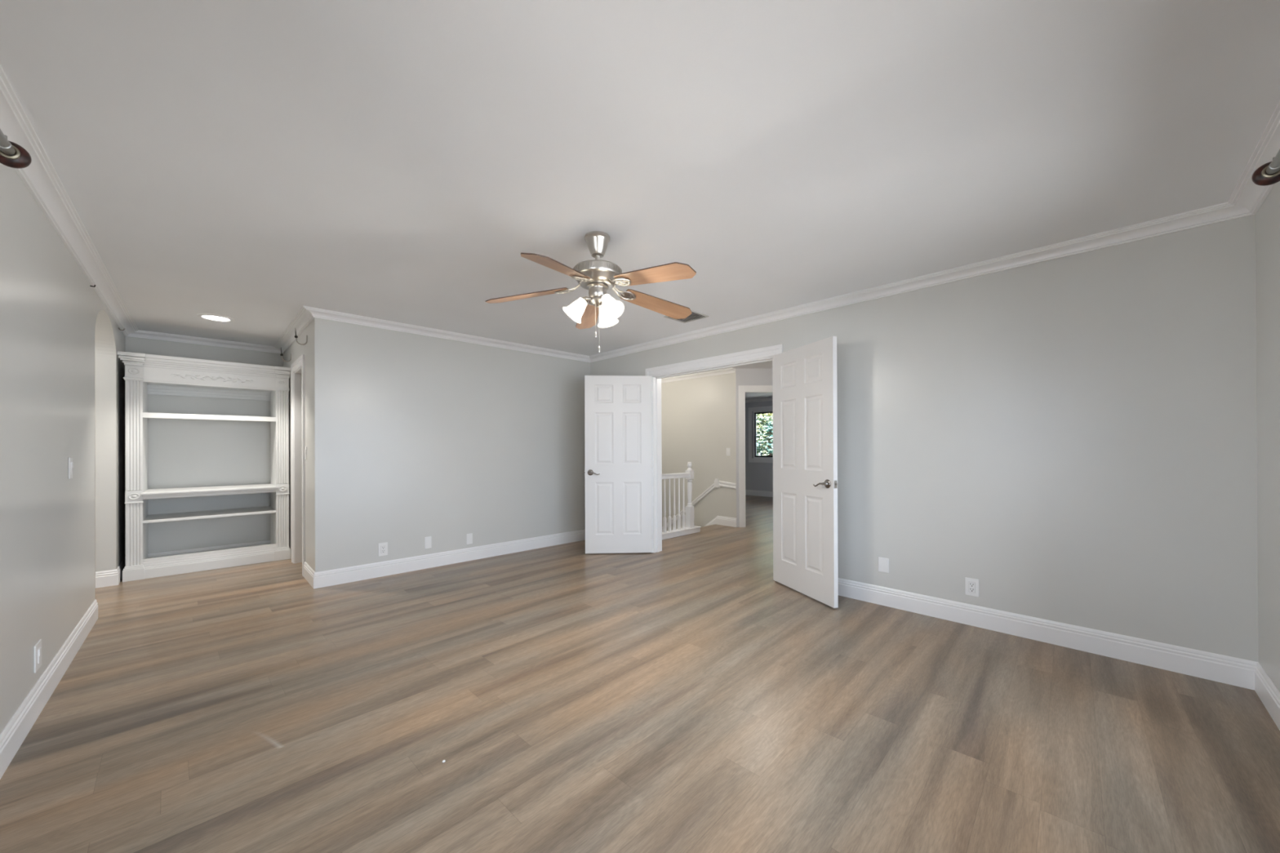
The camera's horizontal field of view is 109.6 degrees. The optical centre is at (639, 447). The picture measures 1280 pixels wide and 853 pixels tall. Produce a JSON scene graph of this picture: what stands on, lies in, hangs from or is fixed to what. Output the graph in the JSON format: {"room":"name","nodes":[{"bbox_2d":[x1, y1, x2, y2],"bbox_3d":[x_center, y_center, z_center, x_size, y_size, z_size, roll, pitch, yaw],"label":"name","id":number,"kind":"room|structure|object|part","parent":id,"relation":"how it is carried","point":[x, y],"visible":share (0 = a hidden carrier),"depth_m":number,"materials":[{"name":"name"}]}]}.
{"room":"empty bedroom","nodes":[
{"label":"empty bedroom","id":0,"kind":"room"},
{"bbox_2d":[0,163,125,733],"bbox_3d":[-2.669,0.013,1.871,0.120,2.442,7.715,0,0,-44],"label":"wall","id":1,"kind":"structure","parent":0,"point":[53,323],"depth_m":2.28,"materials":[{"name":"grey paint"}]},
{"bbox_2d":[0,128,31,168],"bbox_3d":[-1.332,-0.990,0.678,0.133,0.086,2.345,0,0,-44],"label":"curtain rod","id":2,"kind":"object","parent":1,"relation":"attached to","point":[12,154],"visible":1,"depth_m":1.51,"materials":[{"name":"brown wood"}]},
{"bbox_3d":[-1.300,-0.991,0.678,0.026,0.026,2.300,0,0,-44],"label":"rod","id":3,"kind":"part","parent":2,"relation":"part of","materials":[{"name":"grey metal"}]},
{"bbox_2d":[33,639,41,673],"bbox_3d":[-2.805,0.974,2.106,0.012,0.125,0.110,0,0,-44],"label":"power outlet","id":4,"kind":"object","parent":1,"relation":"attached to","point":[37,647],"visible":1,"depth_m":2.09,"materials":[{"name":"white plastic"}]},
{"bbox_2d":[0,599,97,779],"bbox_3d":[-1.974,1.160,1.255,0.014,0.140,5.632,0,0,-44],"label":"baseboard","id":5,"kind":"structure","parent":1,"relation":"attached to","point":[11,738],"depth_m":2.11,"materials":[{"name":"white paint"}]},
{"bbox_2d":[0,64,137,336],"bbox_3d":[-2.597,-1.176,1.948,0.095,0.063,7.475,0,0,-44],"label":"crown molding","id":6,"kind":"structure","parent":1,"relation":"attached to","point":[41,178],"depth_m":2.17,"materials":[{"name":"white paint"}]},
{"bbox_2d":[68,457,73,479],"bbox_3d":[-3.328,0.122,2.642,0.012,0.125,0.085,0,0,-44],"label":"light switch","id":7,"kind":"object","parent":1,"relation":"attached to","point":[70,459],"visible":1,"depth_m":2.63,"materials":[{"name":"white plastic"}]},
{"bbox_2d":[95,556,125,588],"bbox_3d":[-5.017,1.179,4.294,0.134,0.140,0.717,0,0,-44],"label":"baseboard","id":8,"kind":"structure","parent":1,"relation":"attached to","point":[113,577],"depth_m":4.05,"materials":[{"name":"white paint"}]},
{"bbox_2d":[94,350,95,532],"bbox_3d":[-5.057,0.025,2.780,2.033,2.442,3.240,0,0,-44],"label":"wall","id":9,"kind":"structure","parent":0,"point":[95,350],"depth_m":4.52,"materials":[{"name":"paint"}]},
{"bbox_2d":[124,336,283,553],"bbox_3d":[-4.822,0.029,5.075,1.268,2.442,0.120,0,0,-44],"label":"wall","id":10,"kind":"structure","parent":0,"point":[182,452],"depth_m":5.00,"materials":[{"name":"grey paint"}]},
{"bbox_2d":[127,329,282,353],"bbox_3d":[-4.751,-1.161,5.001,1.268,0.063,0.095,0,0,-44],"label":"crown molding","id":11,"kind":"structure","parent":10,"relation":"attached to","point":[138,334],"depth_m":4.95,"materials":[{"name":"white paint"}]},
{"bbox_2d":[147,540,270,557],"bbox_3d":[-4.770,1.180,5.025,1.268,0.140,0.014,0,0,-44],"label":"shelf","id":12,"kind":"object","parent":10,"relation":"attached to","point":[265,542],"depth_m":5.00,"materials":[{"name":"white paint"}]},
{"bbox_2d":[283,317,331,572],"bbox_3d":[-3.590,0.024,4.806,0.120,2.442,2.225,0,0,-44],"label":"wall","id":13,"kind":"structure","parent":0,"point":[317,351],"depth_m":4.03,"materials":[{"name":"grey paint"}]},
{"bbox_2d":[280,347,291,361],"bbox_3d":[-3.887,-1.013,4.956,0.100,0.152,0.026,0,0,-44],"label":"rod bracket","id":14,"kind":"object","parent":13,"relation":"attached to","point":[281,354],"visible":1,"depth_m":4.93,"materials":[{"name":"black metal"}]},
{"bbox_2d":[274,306,314,354],"bbox_3d":[-3.596,-1.166,4.656,0.095,0.063,2.200,0,0,-44],"label":"crown molding","id":15,"kind":"structure","parent":13,"relation":"attached to","point":[304,317],"depth_m":4.46,"materials":[{"name":"white paint"}]},
{"bbox_2d":[290,354,305,576],"bbox_3d":[-3.460,0.176,4.659,0.138,2.136,0.777,0,0,-44],"label":"door frame","id":16,"kind":"structure","parent":13,"relation":"attached to","point":[298,374],"depth_m":4.84,"materials":[{"name":"white paint"}]},
{"bbox_2d":[294,330,307,345],"bbox_3d":[-3.163,-1.029,4.212,0.100,0.152,0.026,0,0,-44],"label":"rod bracket","id":17,"kind":"object","parent":13,"relation":"attached to","point":[295,335],"visible":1,"depth_m":4.21,"materials":[{"name":"black metal"}]},
{"bbox_3d":[-3.160,-1.002,4.215,0.092,0.097,0.024,0,0,-44],"label":"arm","id":18,"kind":"part","parent":17,"relation":"part of"},
{"bbox_2d":[304,446,306,459],"bbox_3d":[-3.178,0.057,4.289,0.012,0.120,0.070,0,0,-44],"label":"light switch","id":19,"kind":"object","parent":13,"relation":"attached to","point":[305,450],"visible":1,"depth_m":4.28,"materials":[{"name":"white plastic"}]},
{"bbox_2d":[303,561,315,588],"bbox_3d":[-3.036,1.171,4.142,0.014,0.140,0.539,0,0,-44],"label":"baseboard","id":20,"kind":"structure","parent":13,"relation":"attached to","point":[308,573],"depth_m":4.12,"materials":[{"name":"white paint"}]},
{"bbox_2d":[330,320,590,569],"bbox_3d":[-1.760,0.018,5.119,2.940,2.442,0.120,0,0,-44],"label":"wall","id":21,"kind":"structure","parent":0,"point":[444,440],"depth_m":4.78,"materials":[{"name":"grey paint"}]},
{"bbox_2d":[378,542,387,556],"bbox_3d":[-2.467,0.981,4.335,0.080,0.125,0.009,0,0,-44],"label":"power outlet","id":22,"kind":"object","parent":21,"relation":"attached to","point":[383,547],"visible":1,"depth_m":4.33,"materials":[{"name":"white plastic"}]},
{"bbox_2d":[381,545,385,553],"bbox_3d":[-2.465,0.981,4.333,0.035,0.068,0.004,0,0,-44],"label":"receptacle","id":23,"kind":"object","parent":22,"relation":"attached to","point":[383,547],"depth_m":4.33,"materials":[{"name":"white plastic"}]},
{"bbox_2d":[424,536,431,548],"bbox_3d":[-2.171,0.978,4.625,0.066,0.120,0.006,0,0,-44],"label":"blank plate","id":24,"kind":"object","parent":21,"relation":"attached to","point":[428,543],"visible":1,"depth_m":4.62,"materials":[{"name":"white plastic"}]},
{"bbox_2d":[302,305,590,362],"bbox_3d":[-1.766,-1.172,4.970,3.155,0.063,0.095,0,0,-44],"label":"crown molding","id":25,"kind":"structure","parent":21,"relation":"attached to","point":[317,313],"depth_m":4.63,"materials":[{"name":"white paint"}]},
{"bbox_2d":[313,528,585,589],"bbox_3d":[-1.756,1.168,5.022,3.074,0.140,0.014,0,0,-44],"label":"baseboard","id":26,"kind":"structure","parent":21,"relation":"attached to","point":[362,572],"depth_m":4.67,"materials":[{"name":"white paint"}]},
{"bbox_2d":[466,533,472,544],"bbox_3d":[-1.861,1.002,4.927,0.066,0.115,0.006,0,0,-44],"label":"blank plate","id":27,"kind":"object","parent":21,"relation":"attached to","point":[468,536],"visible":1,"depth_m":4.93,"materials":[{"name":"white plastic"}]},
{"bbox_2d":[0,0,1279,399],"bbox_3d":[-0.178,-1.283,5.627,13.000,0.150,9.700,0,0,-44],"label":"ceiling","id":28,"kind":"structure","parent":0,"point":[253,163],"depth_m":1.78,"materials":[{"name":"paint"}]},
{"bbox_2d":[196,313,234,322],"bbox_3d":[-3.917,-1.192,4.170,0.256,0.010,0.256,0,0,-44],"label":"recessed light","id":29,"kind":"object","parent":28,"relation":"in","point":[206,316],"visible":1,"depth_m":4.16,"materials":[{"name":"white paint"}]},
{"bbox_2d":[485,231,696,352],"bbox_3d":[-0.207,-0.876,2.591,1.265,0.679,1.239,0,0,-44],"label":"ceiling fan","id":30,"kind":"object","parent":28,"relation":"hanging from","point":[597,276],"visible":1,"depth_m":2.55,"materials":[{"name":"brown wood"}]},
{"bbox_3d":[-0.658,-0.887,2.643,0.487,0.006,0.147,-7,11,5],"label":"blade","id":31,"kind":"part","parent":30,"relation":"part of","materials":[{"name":"brown wood"}]},
{"bbox_3d":[-0.405,-0.889,2.226,0.147,0.006,0.487,13,12,21],"label":"blade","id":32,"kind":"part","parent":30,"relation":"part of","materials":[{"name":"brown wood"}]},
{"bbox_3d":[-0.381,-0.786,2.590,0.137,0.145,0.126,0,0,-44],"label":"lamp shade","id":33,"kind":"part","parent":30,"relation":"part of","materials":[{"name":"white glass"}]},
{"bbox_3d":[-0.316,-0.843,2.600,0.065,0.046,0.042,0,0,-26],"label":"lamp arm","id":34,"kind":"part","parent":30,"relation":"part of","materials":[{"name":"silver metal"}]},
{"bbox_3d":[-0.340,-0.887,3.013,0.147,0.006,0.487,-12,-4,-15],"label":"blade","id":35,"kind":"part","parent":30,"relation":"part of","materials":[{"name":"brown wood"}]},
{"bbox_3d":[-0.252,-0.745,2.564,0.002,0.200,0.003,0,0,-44],"label":"pull chain","id":36,"kind":"part","parent":30,"relation":"part of","materials":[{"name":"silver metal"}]},
{"bbox_3d":[-0.205,-0.786,2.738,0.139,0.145,0.127,0,0,-44],"label":"lamp shade","id":37,"kind":"part","parent":30,"relation":"part of","materials":[{"name":"white glass"}]},
{"bbox_3d":[-0.150,-0.787,2.508,0.124,0.144,0.137,0,0,-8],"label":"lamp shade","id":38,"kind":"part","parent":30,"relation":"part of","materials":[{"name":"white glass"}]},
{"bbox_3d":[0.070,-0.890,2.338,0.487,0.006,0.147,9,-6,40],"label":"blade","id":39,"kind":"part","parent":30,"relation":"part of","materials":[{"name":"brown wood"}]},
{"bbox_3d":[0.110,-0.889,2.825,0.487,0.006,0.147,8,-17,-31],"label":"blade","id":40,"kind":"part","parent":30,"relation":"part of","materials":[{"name":"brown wood"}]},
{"bbox_2d":[663,310,709,323],"bbox_3d":[0.429,-1.207,4.180,0.300,0.013,0.300,0,0,-44],"label":"ceiling vent","id":41,"kind":"object","parent":28,"relation":"in","point":[695,315],"visible":0.7,"depth_m":4.21,"materials":[{"name":"metal"}]},
{"bbox_2d":[0,494,1279,852],"bbox_3d":[-0.168,1.334,5.621,13.000,0.200,9.700,0,0,-44],"label":"floor","id":42,"kind":"structure","parent":0,"point":[682,697],"depth_m":1.98,"materials":[{"name":"brown wood"}]},
{"bbox_2d":[116,351,290,582],"bbox_3d":[-4.545,0.185,4.792,1.264,2.127,0.637,0,0,-44],"label":"bookcase","id":43,"kind":"object","parent":42,"relation":"on","point":[145,375],"visible":1,"depth_m":4.60,"materials":[{"name":"white paint"}]},
{"bbox_3d":[-4.549,-0.821,4.794,1.264,0.115,0.637,0,0,-44],"label":"cornice","id":44,"kind":"part","parent":43,"relation":"part of","materials":[{"name":"white paint"}]},
{"bbox_3d":[-4.568,-0.660,4.837,1.029,0.018,0.547,0,0,-44],"label":"panel","id":45,"kind":"part","parent":43,"relation":"part of","materials":[{"name":"white paint"}]},
{"bbox_2d":[140,483,277,499],"bbox_3d":[-4.544,0.465,4.813,1.013,0.063,0.605,0,0,-44],"label":"shelf","id":46,"kind":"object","parent":43,"relation":"on","point":[162,493],"depth_m":4.64,"materials":[{"name":"white paint"}]},
{"bbox_3d":[-4.753,-0.600,5.026,0.989,0.100,0.018,0,0,-44],"label":"rail","id":47,"kind":"part","parent":43,"relation":"part of","materials":[{"name":"white paint"}]},
{"bbox_3d":[-4.563,0.715,4.834,0.989,0.024,0.547,0,0,-44],"label":"shelf","id":48,"kind":"part","parent":43,"relation":"part of","materials":[{"name":"white paint"}]},
{"bbox_3d":[-4.558,-0.303,4.827,0.989,0.050,0.573,0,0,-44],"label":"shelf","id":49,"kind":"part","parent":43,"relation":"part of","materials":[{"name":"white paint"}]},
{"bbox_3d":[-4.355,1.156,4.621,0.989,0.182,0.044,0,0,-44],"label":"rail","id":50,"kind":"part","parent":43,"relation":"part of","materials":[{"name":"white paint"}]},
{"bbox_2d":[662,462,701,539],"bbox_3d":[0.382,0.723,6.151,1.287,1.020,0.123,0,0,-44],"label":"stair railing","id":51,"kind":"object","parent":42,"relation":"on","point":[688,527],"visible":0.6,"depth_m":6.31,"materials":[{"name":"white paint"}]},
{"bbox_3d":[0.301,0.399,6.077,1.069,0.068,0.060,0,0,-44],"label":"handrail","id":52,"kind":"part","parent":51,"relation":"part of","materials":[{"name":"white paint"}]},
{"bbox_3d":[0.714,0.683,6.477,0.086,0.942,0.086,0,0,-44],"label":"newel post","id":53,"kind":"part","parent":51,"relation":"part of","materials":[{"name":"white paint"}]},
{"bbox_2d":[661,372,736,530],"bbox_3d":[0.284,1.317,8.253,0.120,5.042,3.560,0,0,-44],"label":"wall","id":54,"kind":"structure","parent":0,"point":[699,415],"depth_m":7.43,"materials":[{"name":"paint"}]},
{"bbox_2d":[661,367,735,382],"bbox_3d":[0.232,-1.173,8.148,0.095,0.063,3.460,0,0,-44],"label":"crown molding","id":55,"kind":"structure","parent":54,"relation":"attached to","point":[727,371],"depth_m":7.39,"materials":[{"name":"white paint"}]},
{"bbox_2d":[662,479,736,532],"bbox_3d":[0.687,1.270,7.732,0.030,1.519,2.250,0,0,-44],"label":"chair rail","id":56,"kind":"object","parent":54,"relation":"attached to","point":[717,483],"visible":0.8,"depth_m":7.26,"materials":[{"name":"white paint"}]},
{"bbox_2d":[704,515,736,527],"bbox_3d":[0.452,2.261,7.986,0.014,2.329,2.950,0,0,-44],"label":"baseboard","id":57,"kind":"structure","parent":54,"relation":"attached to","point":[718,520],"depth_m":7.09,"materials":[{"name":"white paint"}]},
{"bbox_2d":[726,448,730,456],"bbox_3d":[1.372,0.076,7.035,0.018,0.125,0.075,0,0,-44],"label":"light switch","id":58,"kind":"object","parent":54,"relation":"attached to","point":[728,450],"visible":1,"depth_m":7.03,"materials":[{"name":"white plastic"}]},
{"bbox_2d":[735,368,772,527],"bbox_3d":[2.503,0.006,6.999,2.050,2.442,0.120,0,0,0],"label":"wall","id":59,"kind":"structure","parent":0,"point":[744,376],"depth_m":6.94,"materials":[{"name":"paint"}]},
{"bbox_2d":[737,385,772,527],"bbox_3d":[2.017,0.141,6.993,1.002,2.175,0.156,0,0,0],"label":"door frame","id":60,"kind":"structure","parent":59,"relation":"attached to","point":[743,389],"depth_m":6.92,"materials":[{"name":"white paint"}]},
{"bbox_2d":[745,400,773,491],"bbox_3d":[3.267,0.013,11.208,0.120,2.442,6.500,0,0,-44],"label":"wall","id":61,"kind":"structure","parent":0,"point":[758,476],"depth_m":11.46,"materials":[{"name":"paint"}]},
{"bbox_2d":[745,397,772,403],"bbox_3d":[3.227,-1.177,11.093,0.095,0.063,6.380,0,0,-44],"label":"crown molding","id":62,"kind":"structure","parent":61,"relation":"attached to","point":[769,398],"depth_m":11.34,"materials":[{"name":"white paint"}]},
{"bbox_2d":[745,489,773,497],"bbox_3d":[3.265,1.163,11.115,0.014,0.140,6.380,0,0,-44],"label":"baseboard","id":63,"kind":"structure","parent":61,"relation":"attached to","point":[748,492],"depth_m":11.37,"materials":[{"name":"white paint"}]},
{"bbox_2d":[748,405,773,462],"bbox_3d":[4.064,-0.319,10.353,0.130,1.405,3.560,0,0,-44],"label":"window","id":64,"kind":"structure","parent":61,"relation":"in","point":[763,410],"depth_m":11.53,"materials":[{"name":"white paint"}]},
{"bbox_3d":[4.093,-0.319,10.381,0.030,1.135,3.290,0,0,-44],"label":"black sash","id":65,"kind":"part","parent":64,"relation":"part of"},
{"bbox_2d":[590,213,1258,662],"bbox_3d":[-0.194,0.013,5.719,0.140,2.442,9.535,0,0,-44],"label":"wall","id":66,"kind":"structure","parent":0,"point":[1073,437],"depth_m":2.75,"materials":[{"name":"grey paint"}]},
{"bbox_2d":[584,375,652,553],"bbox_3d":[-0.251,0.198,5.224,0.784,2.046,0.151,0,0,-3],"label":"door","id":67,"kind":"structure","parent":66,"relation":"in","point":[618,408],"depth_m":5.21,"materials":[{"name":"white paint"}]},
{"bbox_3d":[-0.530,0.292,5.161,0.144,0.068,0.058,0,0,-3],"label":"handle","id":68,"kind":"part","parent":67,"relation":"part of","materials":[{"name":"silver metal"}]},
{"bbox_2d":[645,343,782,581],"bbox_3d":[0.734,0.150,4.752,0.160,2.156,1.747,0,0,-44],"label":"door frame","id":69,"kind":"structure","parent":66,"relation":"attached to","point":[656,380],"depth_m":5.25,"materials":[{"name":"white paint"}]},
{"bbox_2d":[773,336,838,608],"bbox_3d":[1.352,0.189,3.762,0.151,2.046,0.784,0,0,-18],"label":"door","id":70,"kind":"structure","parent":66,"relation":"in","point":[805,410],"depth_m":3.68,"materials":[{"name":"white paint"}]},
{"bbox_3d":[1.396,0.281,3.479,0.058,0.068,0.144,0,0,-18],"label":"handle","id":71,"kind":"part","parent":70,"relation":"part of","materials":[{"name":"silver metal"}]},
{"bbox_2d":[878,556,888,573],"bbox_3d":[1.880,0.911,3.486,0.006,0.112,0.074,0,0,-44],"label":"blank plate","id":72,"kind":"object","parent":66,"relation":"attached to","point":[883,563],"visible":1,"depth_m":3.48,"materials":[{"name":"white plastic"}]},
{"bbox_2d":[589,201,1254,362],"bbox_3d":[1.170,-1.185,4.148,0.095,0.063,5.370,0,0,-44],"label":"crown molding","id":73,"kind":"structure","parent":66,"relation":"attached to","point":[1224,211],"depth_m":2.99,"materials":[{"name":"white paint"}]},
{"bbox_2d":[964,577,978,597],"bbox_3d":[2.269,0.958,3.085,0.009,0.120,0.078,0,0,-44],"label":"power outlet","id":74,"kind":"object","parent":66,"relation":"attached to","point":[971,585],"visible":1,"depth_m":3.08,"materials":[{"name":"white plastic"}]},
{"bbox_2d":[968,582,975,592],"bbox_3d":[2.267,0.958,3.083,0.004,0.068,0.035,0,0,-44],"label":"receptacle","id":75,"kind":"object","parent":74,"relation":"attached to","point":[971,584],"depth_m":3.08,"materials":[{"name":"white plastic"}]},
{"bbox_2d":[838,577,1257,690],"bbox_3d":[1.208,1.155,4.171,0.014,0.140,5.370,0,0,-44],"label":"baseboard","id":76,"kind":"structure","parent":66,"relation":"attached to","point":[1229,670],"depth_m":2.72,"materials":[{"name":"white paint"}]},
{"bbox_2d":[1255,181,1279,691],"bbox_3d":[1.624,-0.005,0.751,4.468,2.442,0.120,0,0,-44],"label":"wall","id":77,"kind":"structure","parent":0,"point":[1268,215],"depth_m":2.10,"materials":[{"name":"grey paint"}]},
{"bbox_2d":[1227,100,1279,213],"bbox_3d":[1.494,-1.194,0.782,4.328,0.063,0.095,0,0,-44],"label":"crown molding","id":78,"kind":"structure","parent":77,"relation":"attached to","point":[1247,194],"depth_m":1.97,"materials":[{"name":"white paint"}]},
{"bbox_2d":[1251,149,1279,186],"bbox_3d":[1.609,-1.033,0.919,2.245,0.086,0.133,0,0,-44],"label":"curtain rod","id":79,"kind":"object","parent":77,"relation":"attached to","point":[1268,173],"visible":1,"depth_m":1.69,"materials":[{"name":"brown wood"}]},
{"bbox_3d":[1.576,-1.033,0.920,2.200,0.026,0.026,0,0,-44],"label":"rod","id":80,"kind":"part","parent":79,"relation":"part of","materials":[{"name":"grey metal"}]},
{"bbox_2d":[1254,662,1279,730],"bbox_3d":[1.531,1.146,0.747,4.328,0.140,0.014,0,0,-44],"label":"baseboard","id":81,"kind":"structure","parent":77,"relation":"attached to","point":[1267,691],"depth_m":2.08,"materials":[{"name":"white paint"}]},
{"label":"outside","id":82,"kind":"structure","parent":0,"visible":0},
{"bbox_3d":[1.901,4.333,8.805,75.000,0.200,70.000,0,0,-44],"label":"ground","id":83,"kind":"structure","parent":82,"visible":0},
{"bbox_2d":[756,413,773,455],"bbox_3d":[4.301,1.115,14.780,3.137,6.265,3.092,0,0,-44],"label":"tree","id":84,"kind":"object","parent":83,"relation":"on","point":[762,424],"visible":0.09,"depth_m":14.00,"materials":[{"name":"green plant"}]}
]}

